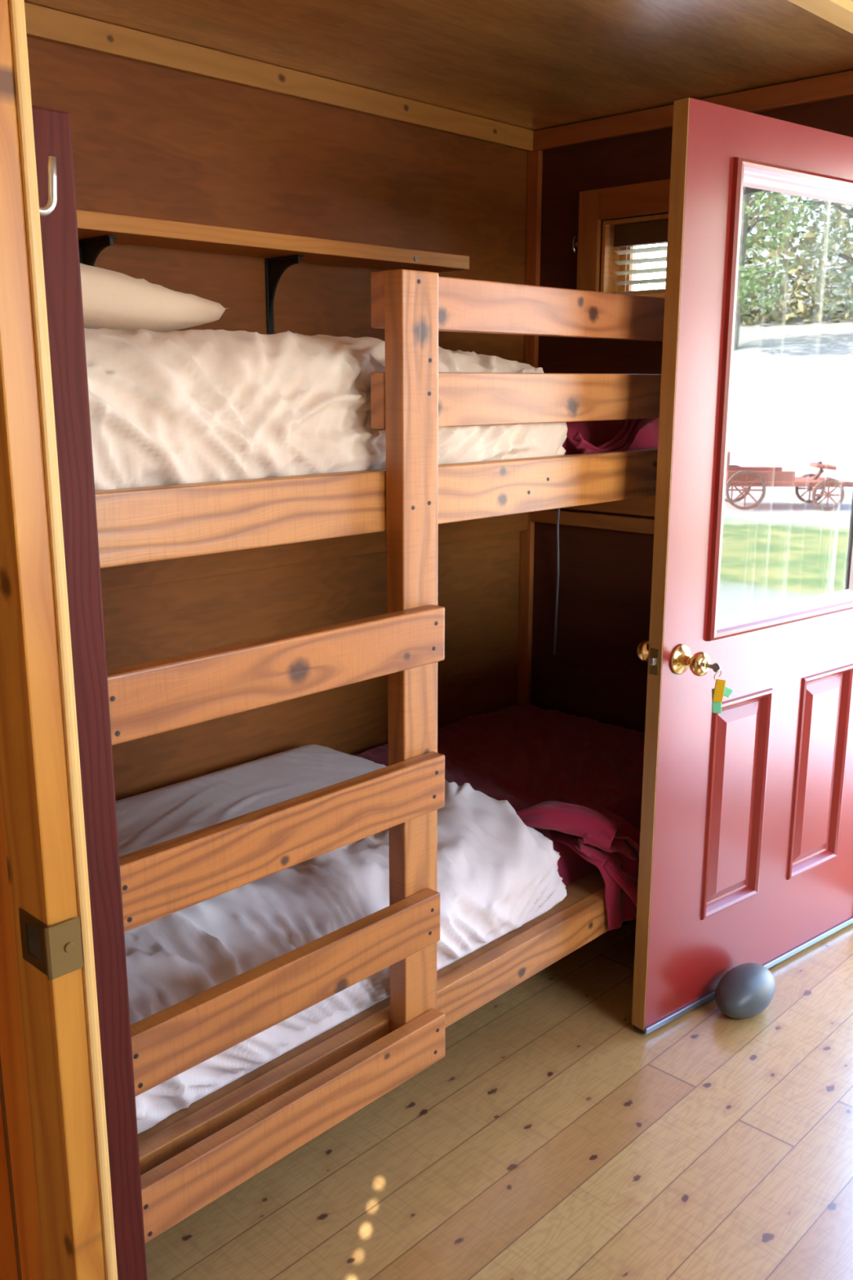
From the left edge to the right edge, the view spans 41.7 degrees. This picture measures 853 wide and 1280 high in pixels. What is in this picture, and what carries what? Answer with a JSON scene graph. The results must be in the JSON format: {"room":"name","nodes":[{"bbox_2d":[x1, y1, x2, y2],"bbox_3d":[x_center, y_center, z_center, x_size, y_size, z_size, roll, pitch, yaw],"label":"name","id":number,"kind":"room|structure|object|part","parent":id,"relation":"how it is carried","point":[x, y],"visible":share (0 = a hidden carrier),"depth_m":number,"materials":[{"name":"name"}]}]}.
{"room":"cabin bedroom","nodes":[
{"label":"cabin bedroom","id":0,"kind":"room"},
{"bbox_2d":[0,1057,22,1279],"bbox_3d":[-0.924,-0.010,1.666,1.175,2.260,0.048,12,18,42],"label":"wall partition","id":1,"kind":"structure","parent":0,"point":[2,1091],"depth_m":1.39,"materials":[{"name":"brown wood"}]},
{"bbox_2d":[0,1094,17,1279],"bbox_3d":[-0.571,0.078,1.287,0.124,2.260,0.024,12,18,42],"label":"trim","id":2,"kind":"structure","parent":1,"relation":"attached to","point":[8,1264],"depth_m":1.39,"materials":[{"name":"orange wood"}]},
{"bbox_2d":[0,792,44,1279],"bbox_3d":[-0.471,0.088,1.244,0.079,2.260,0.046,12,18,42],"label":"trim","id":3,"kind":"structure","parent":1,"relation":"attached to","point":[11,1046],"depth_m":1.33,"materials":[{"name":"orange wood"}]},
{"bbox_2d":[0,0,105,1279],"bbox_3d":[-0.419,0.102,1.180,0.085,2.260,0.036,12,18,42],"label":"trim","id":4,"kind":"structure","parent":1,"relation":"attached to","point":[34,793],"depth_m":1.16,"materials":[{"name":"brown wood"}]},
{"bbox_2d":[17,907,83,980],"bbox_3d":[-0.410,0.325,1.217,0.068,0.060,0.039,12,18,42],"label":"strike plate","id":5,"kind":"object","parent":4,"relation":"attached to","point":[55,950],"visible":1,"depth_m":1.20,"materials":[{"name":"gold metal"}]},
{"bbox_3d":[-0.423,0.327,1.209,0.060,0.060,0.002,12,18,42],"label":"reveal leg","id":6,"kind":"part","parent":5,"relation":"part of","materials":[{"name":"gold metal"}]},
{"bbox_3d":[-0.390,0.329,1.198,0.009,0.060,0.039,12,18,42],"label":"leg","id":7,"kind":"part","parent":5,"relation":"part of","materials":[{"name":"gold metal"}]},
{"bbox_2d":[8,0,117,1279],"bbox_3d":[-0.401,0.099,1.195,0.088,2.260,0.011,12,18,42],"label":"trim","id":8,"kind":"structure","parent":1,"relation":"attached to","point":[15,8],"depth_m":1.13,"materials":[{"name":"brown wood"}]},
{"bbox_2d":[26,36,528,800],"bbox_3d":[-1.068,-0.208,2.412,0.100,2.310,4.180,12,18,42],"label":"wall","id":9,"kind":"structure","parent":0,"point":[149,141],"depth_m":2.98,"materials":[{"name":"brown wood"}]},
{"bbox_2d":[78,235,116,266],"bbox_3d":[-0.723,-0.791,2.474,0.130,0.185,0.022,12,18,42],"label":"shelf bracket","id":10,"kind":"object","parent":9,"relation":"attached to","point":[90,249],"visible":0.48,"depth_m":2.47,"materials":[{"name":"black metal"}]},
{"bbox_3d":[-0.768,-0.800,2.517,0.004,0.185,0.022,12,18,42],"label":"wall plate","id":11,"kind":"part","parent":10,"relation":"part of","materials":[{"name":"black metal"}]},
{"bbox_3d":[-0.721,-0.878,2.453,0.125,0.004,0.022,12,18,42],"label":"shelf plate","id":12,"kind":"part","parent":10,"relation":"part of","materials":[{"name":"black metal"}]},
{"bbox_2d":[75,209,469,272],"bbox_3d":[-0.601,-0.921,2.539,0.178,0.036,1.900,12,18,42],"label":"wall shelf","id":13,"kind":"object","parent":9,"relation":"attached to","point":[128,230],"visible":0.84,"depth_m":2.66,"materials":[{"name":"brown wood"}]},
{"bbox_2d":[23,1,535,151],"bbox_3d":[-0.493,-1.369,2.670,0.020,0.060,2.403,12,18,42],"label":"trim","id":14,"kind":"structure","parent":9,"relation":"attached to","point":[42,23],"depth_m":2.73,"materials":[{"name":"brown wood"}]},
{"bbox_2d":[265,254,303,333],"bbox_3d":[-0.359,-0.876,2.844,0.130,0.185,0.022,12,18,42],"label":"shelf bracket","id":15,"kind":"object","parent":9,"relation":"attached to","point":[275,267],"visible":0.99,"depth_m":2.86,"materials":[{"name":"black metal"}]},
{"bbox_3d":[-0.405,-0.886,2.886,0.004,0.185,0.022,12,18,42],"label":"wall plate","id":16,"kind":"part","parent":15,"relation":"part of","materials":[{"name":"black metal"}]},
{"bbox_3d":[-0.358,-0.964,2.822,0.125,0.004,0.022,12,18,42],"label":"shelf plate","id":17,"kind":"part","parent":15,"relation":"part of","materials":[{"name":"black metal"}]},
{"bbox_2d":[100,512,528,592],"bbox_3d":[-0.495,-0.269,2.910,0.035,0.185,2.380,12,18,42],"label":"trim","id":18,"kind":"structure","parent":9,"relation":"attached to","point":[123,577],"depth_m":2.99,"materials":[{"name":"brown wood"}]},
{"bbox_2d":[23,0,852,130],"bbox_3d":[-0.646,-1.218,1.763,1.310,0.050,4.180,12,18,42],"label":"ceiling","id":19,"kind":"structure","parent":0,"point":[531,64],"depth_m":2.61,"materials":[{"name":"brown wood"}]},
{"bbox_2d":[144,914,852,1279],"bbox_3d":[0.415,1.286,1.296,4.250,0.100,4.180,12,18,42],"label":"floor","id":20,"kind":"structure","parent":0,"point":[552,1137],"depth_m":2.22,"materials":[{"name":"brown wood"}]},
{"bbox_2d":[31,105,665,1279],"bbox_3d":[-0.099,0.003,2.618,1.082,1.807,2.374,12,18,42],"label":"bunk bed","id":21,"kind":"object","parent":20,"relation":"on","point":[162,1175],"visible":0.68,"depth_m":1.85,"materials":[{"name":"brown wood"}]},
{"bbox_2d":[39,155,57,216],"bbox_3d":[-0.377,-0.471,1.082,0.016,0.117,0.038,12,18,42],"label":"coat hook","id":22,"kind":"object","parent":21,"relation":"attached to","point":[51,205],"visible":0.4,"depth_m":1.09,"materials":[{"name":"silver metal"}]},
{"bbox_3d":[-0.490,0.264,1.487,0.038,1.807,0.157,12,18,42],"label":"post","id":23,"kind":"part","parent":21,"relation":"part of","materials":[{"name":"brown wood"}]},
{"bbox_2d":[84,328,567,490],"bbox_3d":[-0.460,-0.450,2.177,0.930,0.276,1.330,12,18,42],"label":"comforter","id":24,"kind":"object","parent":21,"relation":"on","point":[172,407],"visible":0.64,"depth_m":1.75,"materials":[{"name":"beige fabric"}]},
{"bbox_2d":[80,262,228,332],"bbox_3d":[-0.734,-0.589,1.897,0.460,0.140,0.658,9,16,35],"label":"pillow","id":25,"kind":"object","parent":24,"relation":"on","point":[111,300],"visible":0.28,"depth_m":1.90,"materials":[{"name":"beige fabric"}]},
{"bbox_2d":[115,744,566,1133],"bbox_3d":[-0.453,0.536,2.436,0.972,0.246,1.385,12,18,42],"label":"comforter","id":26,"kind":"object","parent":21,"relation":"on","point":[497,873],"visible":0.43,"depth_m":2.31,"materials":[{"name":"white fabric"}]},
{"bbox_2d":[352,702,644,930],"bbox_3d":[0.361,0.417,3.196,1.059,0.290,0.990,12,18,42],"label":"blanket","id":27,"kind":"object","parent":26,"relation":"on","point":[574,780],"visible":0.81,"depth_m":3.09,"materials":[{"name":"fabric"}]},
{"bbox_3d":[0.209,-0.310,2.232,0.036,0.104,2.330,12,18,42],"label":"rail","id":28,"kind":"part","parent":21,"relation":"part of","materials":[{"name":"brown wood"}]},
{"bbox_3d":[0.209,0.700,2.466,0.036,0.093,2.330,12,18,42],"label":"rail","id":29,"kind":"part","parent":21,"relation":"part of","materials":[{"name":"brown wood"}]},
{"bbox_3d":[-0.025,0.089,2.013,0.044,1.435,0.088,12,18,42],"label":"post","id":30,"kind":"part","parent":21,"relation":"part of","materials":[{"name":"brown wood"}]},
{"bbox_3d":[0.466,-0.534,2.455,0.035,0.096,1.589,12,18,42],"label":"guard rail","id":31,"kind":"part","parent":21,"relation":"part of","materials":[{"name":"brown wood"}]},
{"bbox_3d":[0.467,-0.695,2.419,0.035,0.090,1.586,12,18,42],"label":"guard rail","id":32,"kind":"part","parent":21,"relation":"part of","materials":[{"name":"brown wood"}]},
{"bbox_2d":[562,417,659,455],"bbox_3d":[0.327,-0.567,3.001,0.906,0.135,0.942,12,18,42],"label":"blanket","id":33,"kind":"object","parent":21,"relation":"on","point":[615,435],"visible":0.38,"depth_m":2.52,"materials":[{"name":"fabric"}]},
{"bbox_2d":[715,962,775,1018],"bbox_3d":[0.777,0.853,2.724,0.121,0.102,0.208,11,17,39],"label":"stone","id":34,"kind":"object","parent":20,"relation":"on","point":[746,990],"visible":1,"depth_m":2.67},
{"bbox_2d":[530,95,852,732],"bbox_3d":[1.863,-0.208,2.412,4.130,2.310,0.120,12,18,42],"label":"wall","id":35,"kind":"structure","parent":0,"point":[596,671],"depth_m":3.56,"materials":[{"name":"brown wood"}]},
{"bbox_2d":[517,150,542,705],"bbox_3d":[0.341,-0.460,3.752,0.043,2.199,0.022,12,18,42],"label":"trim","id":36,"kind":"structure","parent":35,"relation":"attached to","point":[535,165],"depth_m":3.74,"materials":[{"name":"brown wood"}]},
{"bbox_2d":[553,508,559,655],"bbox_3d":[0.433,-0.242,3.695,0.017,0.611,0.053,0,13,1],"label":"cord","id":37,"kind":"object","parent":35,"relation":"hanging from","point":[558,509],"visible":0.66,"depth_m":3.71,"materials":[{"name":"grey plastic"}]},
{"bbox_2d":[572,235,577,252],"bbox_3d":[0.459,-1.221,3.452,0.016,0.052,0.036,9,16,33],"label":"wall hook","id":38,"kind":"object","parent":35,"relation":"attached to","point":[575,236],"visible":1,"depth_m":3.44,"materials":[{"name":"silver metal"}]},
{"bbox_2d":[576,178,670,297],"bbox_3d":[0.812,-1.103,3.224,0.836,0.430,0.134,12,18,42],"label":"window","id":39,"kind":"structure","parent":35,"relation":"in","point":[595,206],"depth_m":3.40,"materials":[{"name":"brown wood"}]},
{"bbox_3d":[0.498,-1.153,3.440,0.075,0.430,0.018,12,18,42],"label":"casing","id":40,"kind":"part","parent":39,"relation":"part of","materials":[{"name":"brown wood"}]},
{"bbox_3d":[0.843,-1.105,3.256,0.570,0.155,0.004,12,18,42],"label":"pane","id":41,"kind":"part","parent":39,"relation":"part of","materials":[{"name":"clear glass"}]},
{"bbox_3d":[0.772,-1.261,3.145,0.686,0.087,0.018,12,18,42],"label":"casing","id":42,"kind":"part","parent":39,"relation":"part of","materials":[{"name":"brown wood"}]},
{"bbox_2d":[613,219,668,294],"bbox_3d":[0.806,-1.097,3.206,0.630,0.226,0.030,12,18,42],"label":"window blind","id":43,"kind":"object","parent":39,"relation":"attached to","point":[650,233],"visible":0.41,"depth_m":3.34,"materials":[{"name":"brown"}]},
{"bbox_3d":[0.606,-1.118,3.400,0.002,0.180,0.002,12,18,42],"label":"ladder cord","id":44,"kind":"part","parent":43,"relation":"part of","materials":[{"name":"white fabric"}]},
{"bbox_3d":[0.843,-1.108,3.255,0.652,0.226,0.030,12,18,42],"label":"sash","id":45,"kind":"part","parent":39,"relation":"part of","materials":[{"name":"brown wood"}]},
{"bbox_2d":[533,70,852,151],"bbox_3d":[0.762,-1.469,3.107,1.169,0.056,0.020,12,18,42],"label":"trim","id":46,"kind":"structure","parent":35,"relation":"attached to","point":[839,85],"depth_m":3.06,"materials":[{"name":"brown wood"}]},
{"bbox_2d":[631,97,852,1034],"bbox_3d":[0.867,-0.132,2.694,0.981,2.024,0.175,-10,17,-38],"label":"door","id":47,"kind":"structure","parent":35,"relation":"in","point":[746,850],"depth_m":2.57,"materials":[{"name":"red paint"}]},
{"bbox_3d":[0.506,0.028,2.511,0.054,0.054,0.056,-10,17,-38],"label":"knob","id":48,"kind":"part","parent":47,"relation":"part of","materials":[{"name":"gold metal"}]},
{"bbox_3d":[0.494,0.048,2.427,0.002,0.058,0.024,-10,16,-38],"label":"latch plate","id":49,"kind":"part","parent":47,"relation":"part of","materials":[{"name":"gold metal"}]},
{"bbox_3d":[0.581,0.049,2.421,0.054,0.054,0.056,-10,17,-38],"label":"knob","id":50,"kind":"part","parent":47,"relation":"part of","materials":[{"name":"gold metal"}]},
{"bbox_2d":[705,662,733,713],"bbox_3d":[0.625,0.103,2.390,0.061,0.112,0.031,3,13,12],"label":"keys","id":51,"kind":"object","parent":47,"relation":"hanging from","point":[720,690],"visible":1,"depth_m":2.39,"materials":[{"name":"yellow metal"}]},
{"bbox_3d":[0.882,-0.533,2.579,0.650,1.010,0.016,-10,17,-38],"label":"glazing frame","id":52,"kind":"part","parent":47,"relation":"part of","materials":[{"name":"red paint"}]},
{"bbox_3d":[0.866,-0.538,2.598,0.586,0.946,0.004,-10,17,-38],"label":"pane","id":53,"kind":"part","parent":47,"relation":"part of","materials":[{"name":"clear glass"}]},
{"bbox_2d":[787,0,852,34],"bbox_3d":[0.384,-1.200,1.848,0.063,0.022,2.400,12,18,42],"label":"trim","id":54,"kind":"structure","parent":35,"relation":"attached to","point":[839,13],"depth_m":2.30,"materials":[{"name":"brown wood"}]},
{"label":"outside","id":55,"kind":"structure","parent":0,"visible":0},
{"bbox_3d":[27.542,-6.347,13.174,80.000,10.101,52.000,12,18,42],"label":"ground","id":56,"kind":"structure","parent":55,"visible":0},
{"bbox_2d":[634,243,666,290],"bbox_3d":[5.663,-9.315,30.832,5.204,8.280,5.264,12,18,42],"label":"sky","id":57,"kind":"structure","parent":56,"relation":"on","point":[646,255],"depth_m":30.04,"materials":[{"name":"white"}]}
]}

